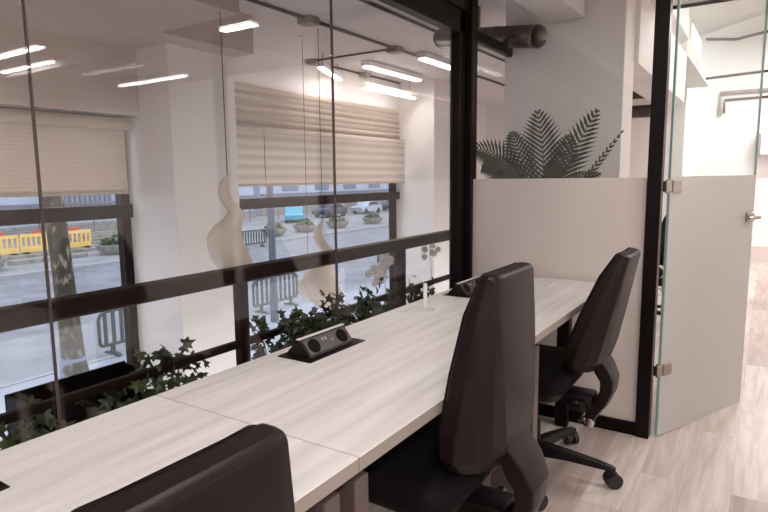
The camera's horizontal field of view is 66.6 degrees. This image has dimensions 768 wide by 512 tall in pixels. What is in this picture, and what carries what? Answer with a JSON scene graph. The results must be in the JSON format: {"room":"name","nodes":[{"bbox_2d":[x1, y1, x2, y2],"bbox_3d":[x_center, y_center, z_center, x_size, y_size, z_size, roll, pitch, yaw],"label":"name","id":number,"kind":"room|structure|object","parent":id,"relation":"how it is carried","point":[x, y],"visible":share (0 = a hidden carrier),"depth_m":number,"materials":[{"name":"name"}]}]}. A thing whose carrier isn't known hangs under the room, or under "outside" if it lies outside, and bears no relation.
{"room":"office","nodes":[
{"label":"office","id":0,"kind":"room"},
{"bbox_2d":[95,244,118,254],"bbox_3d":[-15.396,-0.401,33.332,1.848,0.600,1.848,3,8,22],"label":"tub","id":1,"kind":"object","parent":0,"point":[106,249],"depth_m":32.59,"materials":[{"name":"concrete"}]},
{"bbox_2d":[125,43,239,390],"bbox_3d":[-1.426,1.000,4.350,0.580,5.300,0.550,4,9,33],"label":"wall pillar","id":2,"kind":"structure","parent":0,"point":[176,148],"depth_m":3.93,"materials":[{"name":"white paint"}]},
{"bbox_2d":[396,79,449,304],"bbox_3d":[0.507,0.590,7.287,0.580,5.300,0.590,4,9,33],"label":"wall pillar","id":3,"kind":"structure","parent":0,"point":[423,205],"depth_m":6.81,"materials":[{"name":"white paint"}]},
{"bbox_2d":[476,103,486,178],"bbox_3d":[-1.572,0.944,4.782,0.300,5.300,11.200,4,9,33],"label":"wall","id":4,"kind":"structure","parent":0,"point":[481,108],"depth_m":8.89,"materials":[{"name":"white paint"}]},
{"bbox_2d":[0,107,140,365],"bbox_3d":[-2.573,1.511,3.061,0.120,4.650,3.020,4,9,33],"label":"window","id":5,"kind":"structure","parent":4,"relation":"in","point":[122,210],"depth_m":3.99,"materials":[{"name":"black metal"}]},
{"bbox_2d":[0,107,130,197],"bbox_3d":[-2.499,-0.500,2.719,0.080,0.499,2.900,4,9,33],"label":"roller blind","id":6,"kind":"object","parent":5,"relation":"attached to","point":[79,154],"visible":1,"depth_m":3.56,"materials":[{"name":"beige fabric"}]},
{"bbox_2d":[0,0,253,117],"bbox_3d":[-1.909,-1.092,2.574,1.430,0.675,3.540,4,9,33],"label":"ceiling","id":7,"kind":"structure","parent":4,"relation":"attached to","point":[83,55],"depth_m":3.38,"materials":[{"name":"beige paint"}]},
{"bbox_2d":[233,47,399,139],"bbox_3d":[-0.681,-1.518,5.629,0.120,0.660,2.970,4,9,33],"label":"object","id":8,"kind":"structure","parent":4,"relation":"attached to","point":[265,68],"depth_m":5.38,"materials":[{"name":"white paint"}]},
{"bbox_2d":[234,82,399,138],"bbox_3d":[-0.622,-1.358,5.594,0.024,0.320,2.900,4,9,33],"label":"pleated shade","id":9,"kind":"object","parent":4,"relation":"attached to","point":[254,105],"visible":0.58,"depth_m":5.45,"materials":[{"name":"fabric"}]},
{"bbox_2d":[239,183,399,308],"bbox_3d":[-0.654,1.103,5.978,0.120,4.650,2.970,4,9,33],"label":"window","id":10,"kind":"structure","parent":4,"relation":"in","point":[392,195],"depth_m":6.06,"materials":[{"name":"black metal"}]},
{"bbox_2d":[236,124,404,205],"bbox_3d":[-0.566,-0.807,5.634,0.109,0.755,2.920,4,9,33],"label":"roller blind","id":11,"kind":"object","parent":4,"relation":"attached to","point":[266,156],"visible":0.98,"depth_m":5.43,"materials":[{"name":"beige fabric"}]},
{"bbox_2d":[239,0,732,104],"bbox_3d":[1.458,-1.525,2.443,7.600,0.150,11.200,4,9,33],"label":"ceiling","id":12,"kind":"structure","parent":0,"point":[273,30],"depth_m":4.65,"materials":[{"name":"white paint"}]},
{"bbox_2d":[207,11,252,268],"bbox_3d":[-0.828,-0.688,3.037,0.238,1.619,0.230,0,8,3],"label":"sculpture","id":13,"kind":"object","parent":12,"relation":"hanging from","point":[226,247],"visible":0.82,"depth_m":3.05,"materials":[{"name":"beige plastic"}]},
{"bbox_2d":[298,35,311,301],"bbox_3d":[-0.624,-0.663,4.654,0.178,2.099,0.171,0,8,3],"label":"sculpture","id":14,"kind":"object","parent":12,"relation":"hanging from","point":[301,287],"visible":0.3,"depth_m":4.70,"materials":[{"name":"beige plastic"}]},
{"bbox_2d":[304,25,343,309],"bbox_3d":[-0.467,-0.622,4.350,0.301,2.104,0.290,0,8,3],"label":"sculpture","id":15,"kind":"object","parent":12,"relation":"hanging from","point":[323,278],"visible":0.69,"depth_m":4.36,"materials":[{"name":"beige plastic"}]},
{"bbox_2d":[316,54,342,80],"bbox_3d":[-0.496,-1.749,5.409,0.074,0.148,0.700,1,8,10],"label":"ceiling light","id":16,"kind":"object","parent":12,"relation":"hanging from","point":[324,67],"visible":0.92,"depth_m":5.26,"materials":[{"name":"white"}]},
{"bbox_2d":[319,67,341,80],"bbox_3d":[-0.495,-1.683,5.418,0.050,0.014,0.660,1,8,10],"label":"diffuser","id":17,"kind":"object","parent":16,"relation":"attached to","point":[327,70],"depth_m":5.38,"materials":[{"name":"white"}]},
{"bbox_2d":[316,49,385,60],"bbox_3d":[-0.287,-1.785,5.194,0.900,0.016,0.016,4,9,33],"label":"conduit","id":18,"kind":"object","parent":12,"relation":"attached to","point":[382,49],"visible":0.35,"depth_m":5.18,"materials":[{"name":"brown"}]},
{"bbox_2d":[306,58,399,83],"bbox_3d":[-0.238,-1.893,6.074,0.087,0.050,1.640,4,9,33],"label":"conduit","id":19,"kind":"object","parent":12,"relation":"attached to","point":[312,61],"visible":0.83,"depth_m":6.07,"materials":[{"name":"brown"}]},
{"bbox_2d":[246,0,504,85],"bbox_3d":[0.647,-1.865,5.797,0.120,0.050,6.240,4,9,33],"label":"conduit","id":20,"kind":"object","parent":12,"relation":"attached to","point":[308,20],"visible":0.92,"depth_m":4.16,"materials":[{"name":"brown"}]},
{"bbox_2d":[361,70,417,98],"bbox_3d":[0.075,-1.815,6.145,0.074,0.224,0.990,4,9,33],"label":"ceiling light","id":21,"kind":"object","parent":12,"relation":"hanging from","point":[366,85],"visible":0.94,"depth_m":6.06,"materials":[{"name":"white plastic"}]},
{"bbox_2d":[363,87,415,98],"bbox_3d":[0.076,-1.711,6.159,0.050,0.014,0.950,4,9,33],"label":"diffuser","id":22,"kind":"object","parent":21,"relation":"attached to","point":[385,90],"depth_m":6.12,"materials":[{"name":"white plastic"}]},
{"bbox_2d":[361,60,422,81],"bbox_3d":[0.103,-1.863,5.915,0.094,0.059,1.040,4,9,33],"label":"ceiling light","id":23,"kind":"object","parent":12,"relation":"attached to","point":[367,64],"visible":1,"depth_m":5.80,"materials":[{"name":"white plastic"}]},
{"bbox_2d":[363,66,420,81],"bbox_3d":[0.103,-1.840,5.918,0.070,0.014,1.000,4,9,33],"label":"diffuser","id":24,"kind":"object","parent":23,"relation":"attached to","point":[383,69],"depth_m":5.88,"materials":[{"name":"white plastic"}]},
{"bbox_2d":[359,0,504,61],"bbox_3d":[0.222,-1.651,4.142,0.020,0.020,9.500,4,9,33],"label":"conduit","id":25,"kind":"object","parent":12,"relation":"attached to","point":[363,1],"visible":0.47,"depth_m":4.04,"materials":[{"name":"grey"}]},
{"bbox_2d":[416,52,449,69],"bbox_3d":[0.504,-1.801,5.418,0.094,0.059,0.660,4,9,33],"label":"ceiling light","id":26,"kind":"object","parent":12,"relation":"attached to","point":[427,57],"visible":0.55,"depth_m":5.28,"materials":[{"name":"white"}]},
{"bbox_2d":[419,58,449,69],"bbox_3d":[0.505,-1.778,5.421,0.070,0.014,0.620,4,9,33],"label":"diffuser","id":27,"kind":"object","parent":26,"relation":"attached to","point":[439,62],"depth_m":5.35,"materials":[{"name":"white"}]},
{"bbox_2d":[433,6,547,48],"bbox_3d":[0.647,-1.434,3.791,0.135,0.369,1.078,-4,8,-26],"label":"ventilation duct","id":28,"kind":"object","parent":12,"relation":"hanging from","point":[534,36],"visible":0.71,"depth_m":3.47,"materials":[{"name":"metal"}]},
{"bbox_2d":[673,0,734,9],"bbox_3d":[3.628,-2.010,2.695,4.300,1.000,0.100,4,9,33],"label":"trim","id":29,"kind":"structure","parent":12,"relation":"attached to","point":[708,1],"depth_m":3.78,"materials":[{"name":"white paint"}]},
{"bbox_2d":[369,261,767,511],"bbox_3d":[2.703,0.920,2.809,5.600,0.120,12.600,4,9,33],"label":"floor","id":30,"kind":"structure","parent":0,"point":[717,461],"depth_m":2.59,"materials":[{"name":"brown wood"}]},
{"bbox_2d":[0,432,24,448],"bbox_3d":[-1.041,0.739,1.459,0.214,0.672,0.313,4,9,33],"label":"ivy plant","id":31,"kind":"object","parent":30,"relation":"on","point":[5,445],"visible":0.19,"depth_m":1.49,"materials":[{"name":"green plant"}]},
{"bbox_2d":[0,394,89,450],"bbox_3d":[-0.896,0.704,1.670,0.213,0.683,0.380,4,9,33],"label":"ivy plant","id":32,"kind":"object","parent":30,"relation":"on","point":[43,419],"visible":0.12,"depth_m":1.58,"materials":[{"name":"green plant"}]},
{"bbox_2d":[4,361,142,436],"bbox_3d":[-1.003,0.705,1.963,0.110,0.605,0.400,4,9,33],"label":"planter box","id":33,"kind":"object","parent":30,"relation":"on","point":[70,412],"visible":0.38,"depth_m":1.91,"materials":[{"name":"black"}]},
{"bbox_2d":[76,373,168,422],"bbox_3d":[-0.808,0.702,1.806,0.219,0.648,0.302,4,9,33],"label":"ivy plant","id":34,"kind":"object","parent":30,"relation":"on","point":[106,404],"visible":0.15,"depth_m":1.81,"materials":[{"name":"green plant"}]},
{"bbox_2d":[130,337,209,398],"bbox_3d":[-0.678,0.649,1.967,0.247,0.709,0.312,4,9,33],"label":"ivy plant","id":35,"kind":"object","parent":30,"relation":"on","point":[163,355],"visible":0.23,"depth_m":1.97,"materials":[{"name":"green plant"}]},
{"bbox_2d":[0,395,358,511],"bbox_3d":[-0.579,0.754,0.853,0.600,0.792,1.046,4,9,33],"label":"desk","id":36,"kind":"object","parent":30,"relation":"on","point":[66,469],"visible":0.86,"depth_m":1.08,"materials":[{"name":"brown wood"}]},
{"bbox_2d":[71,423,294,511],"bbox_3d":[-0.387,0.666,0.804,0.690,0.976,0.663,4,9,33],"label":"office chair","id":37,"kind":"object","parent":30,"relation":"on","point":[249,469],"visible":1,"depth_m":0.58,"materials":[{"name":"black plastic"}]},
{"bbox_2d":[0,230,448,424],"bbox_3d":[0.261,0.333,3.430,0.056,0.930,11.100,4,9,33],"label":"railing","id":38,"kind":"object","parent":30,"relation":"on","point":[34,313],"visible":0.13,"depth_m":1.99,"materials":[{"name":"black metal"}]},
{"bbox_2d":[21,0,512,429],"bbox_3d":[-0.897,-0.023,1.189,0.095,2.250,6.200,4,9,33],"label":"glass wall","id":39,"kind":"structure","parent":30,"relation":"on","point":[450,16],"depth_m":3.00,"materials":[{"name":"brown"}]},
{"bbox_2d":[249,309,313,359],"bbox_3d":[-0.383,0.578,2.401,0.264,0.723,0.386,4,9,33],"label":"ivy plant","id":40,"kind":"object","parent":30,"relation":"on","point":[293,332],"visible":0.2,"depth_m":2.31,"materials":[{"name":"green plant"}]},
{"bbox_2d":[279,299,351,348],"bbox_3d":[-0.295,0.551,2.528,0.378,0.742,0.257,-8,10,-43],"label":"ivy plant","id":41,"kind":"object","parent":30,"relation":"on","point":[305,320],"visible":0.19,"depth_m":2.43,"materials":[{"name":"green plant"}]},
{"bbox_2d":[319,289,376,328],"bbox_3d":[-0.148,0.513,2.755,0.239,0.759,0.366,4,9,33],"label":"ivy plant","id":42,"kind":"object","parent":30,"relation":"on","point":[358,313],"visible":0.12,"depth_m":2.65,"materials":[{"name":"green plant"}]},
{"bbox_2d":[157,311,540,511],"bbox_3d":[-0.008,0.633,1.721,0.600,0.792,1.043,4,9,33],"label":"desk","id":43,"kind":"object","parent":30,"relation":"on","point":[360,389],"visible":0.62,"depth_m":1.44,"materials":[{"name":"brown wood"}]},
{"bbox_2d":[308,339,320,351],"bbox_3d":[-0.203,0.261,1.706,0.030,0.036,0.044,4,9,33],"label":"socket","id":44,"kind":"object","parent":43,"relation":"attached to","point":[314,345],"depth_m":1.70,"materials":[{"name":"black plastic"}]},
{"bbox_2d":[336,329,347,341],"bbox_3d":[-0.131,0.246,1.815,0.030,0.036,0.044,4,9,33],"label":"socket","id":45,"kind":"object","parent":43,"relation":"attached to","point":[341,334],"depth_m":1.81,"materials":[{"name":"black plastic"}]},
{"bbox_2d":[359,277,399,317],"bbox_3d":[-0.018,0.478,2.986,0.217,0.766,0.347,4,9,33],"label":"ivy plant","id":46,"kind":"object","parent":30,"relation":"on","point":[377,307],"visible":0.21,"depth_m":2.91,"materials":[{"name":"green plant"}]},
{"bbox_2d":[365,253,393,302],"bbox_3d":[-0.025,0.397,3.216,0.218,0.865,0.120,-5,9,-32],"label":"orchid","id":47,"kind":"object","parent":30,"relation":"on","point":[379,270],"visible":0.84,"depth_m":3.16,"materials":[{"name":"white plant"}]},
{"bbox_2d":[405,275,435,303],"bbox_3d":[0.198,0.452,3.308,0.273,0.729,0.318,-2,8,-12],"label":"ivy plant","id":48,"kind":"object","parent":30,"relation":"on","point":[416,291],"visible":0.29,"depth_m":3.24,"materials":[{"name":"green plant"}]},
{"bbox_2d":[421,243,440,286],"bbox_3d":[0.292,0.327,3.678,0.206,0.877,0.119,-6,9,-34],"label":"orchid","id":49,"kind":"object","parent":30,"relation":"on","point":[424,249],"visible":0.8,"depth_m":3.62,"materials":[{"name":"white plant"}]},
{"bbox_2d":[362,262,548,511],"bbox_3d":[0.115,0.523,1.627,0.680,1.032,0.678,4,9,33],"label":"office chair","id":50,"kind":"object","parent":30,"relation":"on","point":[482,425],"visible":0.89,"depth_m":1.38,"materials":[{"name":"black plastic"}]},
{"bbox_2d":[362,413,491,511],"bbox_3d":[0.069,0.536,1.638,0.465,0.073,0.476,4,9,33],"label":"seat cushion","id":51,"kind":"object","parent":50,"relation":"on","point":[412,476],"depth_m":1.42,"materials":[{"name":"black fabric"}]},
{"bbox_2d":[438,262,517,458],"bbox_3d":[0.256,0.265,1.478,0.092,0.483,0.396,4,9,33],"label":"backrest cushion","id":52,"kind":"object","parent":50,"relation":"on","point":[458,429],"depth_m":1.32,"materials":[{"name":"black fabric"}]},
{"bbox_2d":[390,276,594,440],"bbox_3d":[0.559,0.512,2.583,0.600,0.792,1.030,4,9,33],"label":"desk","id":53,"kind":"object","parent":30,"relation":"on","point":[557,301],"visible":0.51,"depth_m":2.42,"materials":[{"name":"brown wood"}]},
{"bbox_2d":[423,283,426,307],"bbox_3d":[0.160,0.158,2.272,0.068,0.105,0.044,0,8,3],"label":"sign holder","id":54,"kind":"object","parent":53,"relation":"on","point":[424,284],"visible":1,"depth_m":2.27,"materials":[{"name":"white plastic"}]},
{"bbox_2d":[463,284,470,291],"bbox_3d":[0.364,0.141,2.568,0.030,0.036,0.044,4,9,33],"label":"socket","id":55,"kind":"object","parent":53,"relation":"attached to","point":[466,287],"depth_m":2.57,"materials":[{"name":"black plastic"}]},
{"bbox_2d":[476,108,623,178],"bbox_3d":[0.900,-0.011,3.347,0.851,1.621,0.320,4,9,33],"label":"potted palm","id":56,"kind":"object","parent":30,"relation":"on","point":[492,165],"visible":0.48,"depth_m":3.28,"materials":[{"name":"green plant"}]},
{"bbox_2d":[463,0,672,438],"bbox_3d":[0.826,-0.276,2.961,1.058,2.250,0.070,4,9,33],"label":"glass wall","id":57,"kind":"structure","parent":30,"relation":"on","point":[566,228],"depth_m":2.87,"materials":[{"name":"black"}]},
{"bbox_2d":[514,0,584,22],"bbox_3d":[0.898,-1.445,3.172,0.220,0.190,0.620,4,9,33],"label":"ceiling beam","id":58,"kind":"structure","parent":57,"relation":"attached to","point":[549,11],"depth_m":3.23,"materials":[{"name":"white paint"}]},
{"bbox_2d":[653,0,767,434],"bbox_3d":[1.620,-0.264,2.842,0.799,2.218,0.090,-5,9,-32],"label":"door","id":59,"kind":"structure","parent":57,"relation":"in","point":[709,224],"depth_m":2.90,"materials":[{"name":"clear glass"}]},
{"bbox_2d":[536,247,640,510],"bbox_3d":[0.674,0.437,2.463,0.690,0.971,0.689,4,9,33],"label":"office chair","id":60,"kind":"object","parent":30,"relation":"on","point":[591,342],"visible":0.58,"depth_m":2.24,"materials":[{"name":"black plastic"}]},
{"bbox_2d":[536,344,582,395],"bbox_3d":[0.594,0.461,2.500,0.465,0.073,0.476,4,9,33],"label":"seat cushion","id":61,"kind":"object","parent":60,"relation":"on","point":[555,379],"depth_m":2.29,"materials":[{"name":"black fabric"}]},
{"bbox_2d":[563,247,630,365],"bbox_3d":[0.845,0.199,2.298,0.185,0.459,0.396,4,9,33],"label":"backrest cushion","id":62,"kind":"object","parent":60,"relation":"on","point":[592,340],"depth_m":2.15,"materials":[{"name":"black fabric"}]},
{"bbox_2d":[657,215,665,314],"bbox_3d":[2.208,0.067,5.141,0.680,0.966,0.678,1,8,13],"label":"office chair","id":63,"kind":"object","parent":30,"relation":"on","point":[664,219],"visible":0.06,"depth_m":4.97,"materials":[{"name":"black plastic"}]},
{"bbox_2d":[659,267,662,276],"bbox_3d":[2.162,0.110,5.140,0.465,0.073,0.476,1,8,13],"label":"seat cushion","id":64,"kind":"object","parent":63,"relation":"on","point":[660,269],"depth_m":4.89,"materials":[{"name":"black fabric"}]},
{"bbox_2d":[659,215,665,264],"bbox_3d":[2.421,-0.170,5.041,0.141,0.473,0.396,1,8,13],"label":"backrest cushion","id":65,"kind":"object","parent":63,"relation":"on","point":[664,220],"depth_m":4.94,"materials":[{"name":"black fabric"}]},
{"bbox_2d":[504,0,636,177],"bbox_3d":[1.147,-0.430,3.717,0.715,2.350,0.280,4,9,33],"label":"wall pillar","id":66,"kind":"structure","parent":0,"point":[585,64],"depth_m":3.47,"materials":[{"name":"white paint"}]},
{"bbox_2d":[486,17,691,268],"bbox_3d":[2.673,-0.122,8.679,3.050,6.300,0.150,4,9,33],"label":"wall","id":67,"kind":"structure","parent":0,"point":[640,127],"depth_m":7.84,"materials":[{"name":"white paint"}]},
{"bbox_2d":[689,0,767,40],"bbox_3d":[5.047,-2.764,5.030,4.550,0.150,5.500,4,9,33],"label":"ceiling","id":68,"kind":"structure","parent":0,"point":[737,17],"depth_m":7.36,"materials":[{"name":"white paint"}]},
{"bbox_2d":[633,0,689,103],"bbox_3d":[2.052,-2.011,4.455,0.250,1.430,2.300,4,9,33],"label":"trim","id":69,"kind":"structure","parent":68,"relation":"attached to","point":[645,10],"depth_m":4.03,"materials":[{"name":"white paint"}]},
{"bbox_2d":[632,91,650,117],"bbox_3d":[2.109,-1.534,5.891,1.150,0.325,0.185,4,9,33],"label":"ventilation duct","id":70,"kind":"object","parent":69,"relation":"attached to","point":[638,111],"visible":0.02,"depth_m":5.64,"materials":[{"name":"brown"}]},
{"bbox_2d":[706,30,767,40],"bbox_3d":[4.286,-2.598,6.217,1.493,0.476,0.032,4,9,33],"label":"conduit","id":71,"kind":"object","parent":68,"relation":"hanging from","point":[761,32],"visible":1,"depth_m":6.49,"materials":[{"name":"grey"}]},
{"bbox_2d":[706,69,767,79],"bbox_3d":[4.398,-2.438,6.407,1.491,0.846,0.032,4,9,33],"label":"conduit","id":72,"kind":"object","parent":68,"relation":"hanging from","point":[766,70],"visible":1,"depth_m":6.69,"materials":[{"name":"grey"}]},
{"bbox_2d":[693,33,767,246],"bbox_3d":[6.606,-1.505,7.585,4.550,3.350,0.150,4,9,33],"label":"wall","id":73,"kind":"structure","parent":0,"point":[725,143],"depth_m":8.44,"materials":[{"name":"white paint"}]},
{"bbox_2d":[717,88,767,115],"bbox_3d":[5.394,-2.173,8.160,1.288,0.348,0.056,4,9,33],"label":"conduit","id":74,"kind":"object","parent":73,"relation":"attached to","point":[758,89],"visible":1,"depth_m":8.36,"materials":[{"name":"beige"}]},
{"bbox_2d":[723,95,767,112],"bbox_3d":[5.432,-2.147,8.154,1.216,0.216,0.032,4,9,33],"label":"conduit","id":75,"kind":"object","parent":73,"relation":"attached to","point":[755,97],"visible":1,"depth_m":8.34,"materials":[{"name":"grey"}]},
{"bbox_2d":[750,246,767,261],"bbox_3d":[6.573,0.057,7.717,4.550,0.220,0.030,4,9,33],"label":"baseboard","id":76,"kind":"structure","parent":73,"relation":"attached to","point":[758,253],"depth_m":8.44,"materials":[{"name":"beige"}]},
{"bbox_2d":[755,133,767,155],"bbox_3d":[5.513,-1.537,8.023,0.700,0.300,0.250,4,9,33],"label":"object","id":77,"kind":"structure","parent":73,"relation":"attached to","point":[763,138],"depth_m":8.06,"materials":[{"name":"white"}]},
{"label":"outside","id":78,"kind":"structure","parent":0,"visible":0},
{"bbox_2d":[0,227,388,385],"bbox_3d":[10.291,-2.803,53.095,14.900,0.150,180.000,4,9,33],"label":"ground","id":79,"kind":"structure","parent":78,"point":[25,353],"depth_m":22.50,"materials":[{"name":"concrete"}]},
{"bbox_2d":[0,224,388,388],"bbox_3d":[10.181,-2.895,53.154,15.240,0.320,180.000,4,9,33],"label":"kerb","id":80,"kind":"object","parent":79,"relation":"on","point":[85,266],"depth_m":26.84,"materials":[{"name":"grey stone"}]},
{"bbox_2d":[242,229,266,248],"bbox_3d":[-8.196,-1.090,36.814,0.600,1.122,2.084,5,10,38],"label":"crowd barrier","id":81,"kind":"object","parent":79,"relation":"on","point":[258,230],"visible":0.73,"depth_m":36.90,"materials":[{"name":"grey"}]},
{"bbox_2d":[377,253,388,276],"bbox_3d":[0.184,0.269,25.948,0.600,1.122,2.084,3,8,26],"label":"crowd barrier","id":82,"kind":"object","parent":79,"relation":"on","point":[378,256],"visible":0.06,"depth_m":25.45,"materials":[{"name":"grey"}]},
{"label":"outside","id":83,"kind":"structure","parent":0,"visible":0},
{"bbox_2d":[0,280,389,449],"bbox_3d":[20.260,-2.081,46.637,8.900,0.220,180.000,4,9,33],"label":"ground","id":84,"kind":"structure","parent":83,"point":[349,296],"depth_m":15.40,"materials":[{"name":"grey concrete"}]},
{"bbox_2d":[42,196,88,378],"bbox_3d":[-6.654,-0.928,12.079,2.585,7.249,0.643,-5,9,-30],"label":"street tree","id":85,"kind":"object","parent":84,"relation":"on","point":[73,360],"visible":0.46,"depth_m":12.14,"materials":[{"name":"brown plant"}]},
{"bbox_2d":[96,308,124,356],"bbox_3d":[-6.202,1.751,14.689,0.600,1.122,2.084,4,9,33],"label":"crowd barrier","id":86,"kind":"object","parent":84,"relation":"on","point":[113,351],"visible":0.42,"depth_m":14.10,"materials":[{"name":"grey metal"}]},
{"bbox_2d":[267,186,278,322],"bbox_3d":[-3.279,-1.754,16.856,0.250,7.500,0.250,4,9,33],"label":"pole","id":87,"kind":"object","parent":84,"relation":"on","point":[274,316],"visible":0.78,"depth_m":17.00,"materials":[{"name":"grey metal"}]},
{"bbox_2d":[252,272,298,313],"bbox_3d":[-3.486,1.162,18.906,0.600,1.122,2.084,4,9,33],"label":"crowd barrier","id":88,"kind":"object","parent":84,"relation":"on","point":[294,274],"visible":0.84,"depth_m":19.01,"materials":[{"name":"grey metal"}]},
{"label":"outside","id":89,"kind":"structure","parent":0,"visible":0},
{"bbox_2d":[0,209,388,274],"bbox_3d":[-34.698,-6.280,82.208,91.900,0.280,180.000,4,9,33],"label":"ground","id":90,"kind":"structure","parent":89,"point":[356,221],"depth_m":46.50,"materials":[{"name":"grey asphalt"}]},
{"bbox_2d":[0,256,6,267],"bbox_3d":[-18.634,0.148,27.103,1.848,1.220,1.848,5,10,38],"label":"planter","id":91,"kind":"object","parent":90,"relation":"on","point":[3,260],"visible":1,"depth_m":27.35,"materials":[{"name":"concrete"}]},
{"bbox_2d":[7,252,87,265],"bbox_3d":[-17.642,0.139,30.848,0.600,0.250,3.900,4,9,33],"label":"stone bench","id":92,"kind":"object","parent":90,"relation":"on","point":[78,254],"visible":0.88,"depth_m":30.00,"materials":[{"name":"stone"}]},
{"bbox_2d":[0,245,97,259],"bbox_3d":[-19.436,-0.074,32.662,1.200,0.230,9.000,4,9,33],"label":"stone bench","id":93,"kind":"object","parent":90,"relation":"on","point":[92,248],"visible":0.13,"depth_m":32.33,"materials":[{"name":"concrete"}]},
{"bbox_2d":[0,233,18,254],"bbox_3d":[-20.453,-0.593,31.029,0.560,1.250,1.980,4,9,33],"label":"barrier","id":94,"kind":"object","parent":93,"relation":"on","point":[12,251],"visible":1,"depth_m":31.43,"materials":[{"name":"yellow"}]},
{"bbox_2d":[19,230,48,253],"bbox_3d":[-19.334,-0.831,32.730,0.560,1.250,1.980,4,9,33],"label":"barrier","id":95,"kind":"object","parent":93,"relation":"on","point":[35,233],"visible":0.59,"depth_m":32.39,"materials":[{"name":"yellow plastic"}]},
{"bbox_2d":[68,227,91,247],"bbox_3d":[-18.215,-1.068,34.431,0.560,1.250,1.980,4,9,33],"label":"barrier","id":96,"kind":"object","parent":93,"relation":"on","point":[72,230],"visible":0.6,"depth_m":34.66,"materials":[{"name":"yellow"}]},
{"bbox_2d":[69,230,117,243],"bbox_3d":[-18.380,-1.485,41.411,2.000,0.640,7.400,4,9,33],"label":"stone steps","id":97,"kind":"structure","parent":90,"relation":"on","point":[95,236],"depth_m":39.76,"materials":[{"name":"stone"}]},
{"bbox_2d":[95,235,118,254],"bbox_3d":[-15.399,-0.684,33.295,1.848,1.170,1.848,3,8,22],"label":"planter","id":98,"kind":"object","parent":90,"relation":"on","point":[110,247],"visible":0.74,"depth_m":32.70,"materials":[{"name":"concrete"}]},
{"bbox_2d":[0,187,256,239],"bbox_3d":[-30.214,-7.143,42.381,6.500,12.000,51.000,4,9,33],"label":"building","id":99,"kind":"structure","parent":90,"relation":"on","point":[244,192],"depth_m":46.60,"materials":[{"name":"grey"}]},
{"bbox_2d":[64,194,111,206],"bbox_3d":[-24.348,-4.127,46.559,0.140,2.400,5.640,4,9,33],"label":"grille","id":100,"kind":"object","parent":99,"relation":"attached to","point":[76,198],"depth_m":47.25,"materials":[{"name":"grey"}]},
{"bbox_2d":[0,200,383,239],"bbox_3d":[-11.004,-4.463,60.847,0.080,1.430,60.000,4,9,33],"label":"guard rail","id":101,"kind":"object","parent":90,"relation":"on","point":[94,224],"visible":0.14,"depth_m":44.55,"materials":[{"name":"grey"}]},
{"bbox_2d":[261,222,286,236],"bbox_3d":[-8.068,-2.033,42.986,1.848,1.142,1.848,6,10,40],"label":"planter","id":102,"kind":"object","parent":90,"relation":"on","point":[279,230],"visible":0.4,"depth_m":42.57,"materials":[{"name":"concrete"}]},
{"bbox_2d":[261,227,286,236],"bbox_3d":[-8.065,-1.765,43.022,1.848,0.600,1.848,6,10,40],"label":"tub","id":103,"kind":"object","parent":102,"relation":"in","point":[279,231],"depth_m":42.50,"materials":[{"name":"concrete"}]},
{"bbox_2d":[285,206,303,222],"bbox_3d":[-8.743,-4.069,56.991,1.760,1.459,4.262,-2,8,-8],"label":"car","id":104,"kind":"object","parent":90,"relation":"on","point":[295,212],"visible":0.85,"depth_m":55.50,"materials":[{"name":"teal paint"}]},
{"bbox_2d":[292,218,316,232],"bbox_3d":[-6.241,-2.463,45.942,1.848,1.178,1.848,6,10,43],"label":"planter","id":105,"kind":"object","parent":90,"relation":"on","point":[301,226],"visible":1,"depth_m":45.47,"materials":[{"name":"concrete"}]},
{"bbox_2d":[292,224,316,232],"bbox_3d":[-6.239,-2.177,45.980,1.848,0.600,1.848,6,10,43],"label":"tub","id":106,"kind":"object","parent":105,"relation":"in","point":[302,228],"depth_m":45.36,"materials":[{"name":"concrete"}]},
{"bbox_2d":[253,183,388,215],"bbox_3d":[6.051,-15.327,101.135,6.500,12.000,82.000,4,9,33],"label":"building","id":107,"kind":"structure","parent":90,"relation":"on","point":[299,190],"depth_m":73.59,"materials":[{"name":"grey"}]},
{"bbox_2d":[311,203,347,217],"bbox_3d":[-5.916,-5.034,64.030,1.760,1.459,4.262,4,9,33],"label":"car","id":108,"kind":"object","parent":90,"relation":"on","point":[326,209],"visible":0.84,"depth_m":63.09,"materials":[{"name":"grey paint"}]},
{"bbox_2d":[326,214,348,227],"bbox_3d":[-3.948,-2.939,49.429,1.848,1.155,1.848,3,8,23],"label":"planter","id":109,"kind":"object","parent":90,"relation":"on","point":[341,223],"visible":0.79,"depth_m":48.98,"materials":[{"name":"concrete"}]},
{"bbox_2d":[326,220,348,227],"bbox_3d":[-3.946,-2.664,49.465,1.848,0.600,1.848,3,8,23],"label":"tub","id":110,"kind":"object","parent":109,"relation":"in","point":[340,223],"depth_m":48.87,"materials":[{"name":"concrete"}]},
{"bbox_2d":[350,201,381,213],"bbox_3d":[-2.095,-5.846,69.839,1.760,1.459,4.262,4,9,33],"label":"car","id":111,"kind":"object","parent":90,"relation":"on","point":[365,207],"visible":0.91,"depth_m":68.97,"materials":[{"name":"grey paint"}]},
{"bbox_2d":[362,211,382,223],"bbox_3d":[-1.055,-3.575,53.824,1.848,1.200,1.848,3,9,27],"label":"planter","id":112,"kind":"object","parent":90,"relation":"on","point":[369,219],"visible":1,"depth_m":53.34,"materials":[{"name":"concrete"}]},
{"bbox_2d":[362,216,382,223],"bbox_3d":[-1.052,-3.278,53.863,1.848,0.600,1.848,3,9,27],"label":"tub","id":113,"kind":"object","parent":112,"relation":"in","point":[368,219],"depth_m":53.27,"materials":[{"name":"concrete"}]},
{"bbox_2d":[382,200,388,210],"bbox_3d":[1.454,-6.599,75.232,1.760,1.459,4.262,4,9,33],"label":"car","id":114,"kind":"object","parent":90,"relation":"on","point":[385,206],"visible":0.16,"depth_m":73.77,"materials":[{"name":"grey paint"}]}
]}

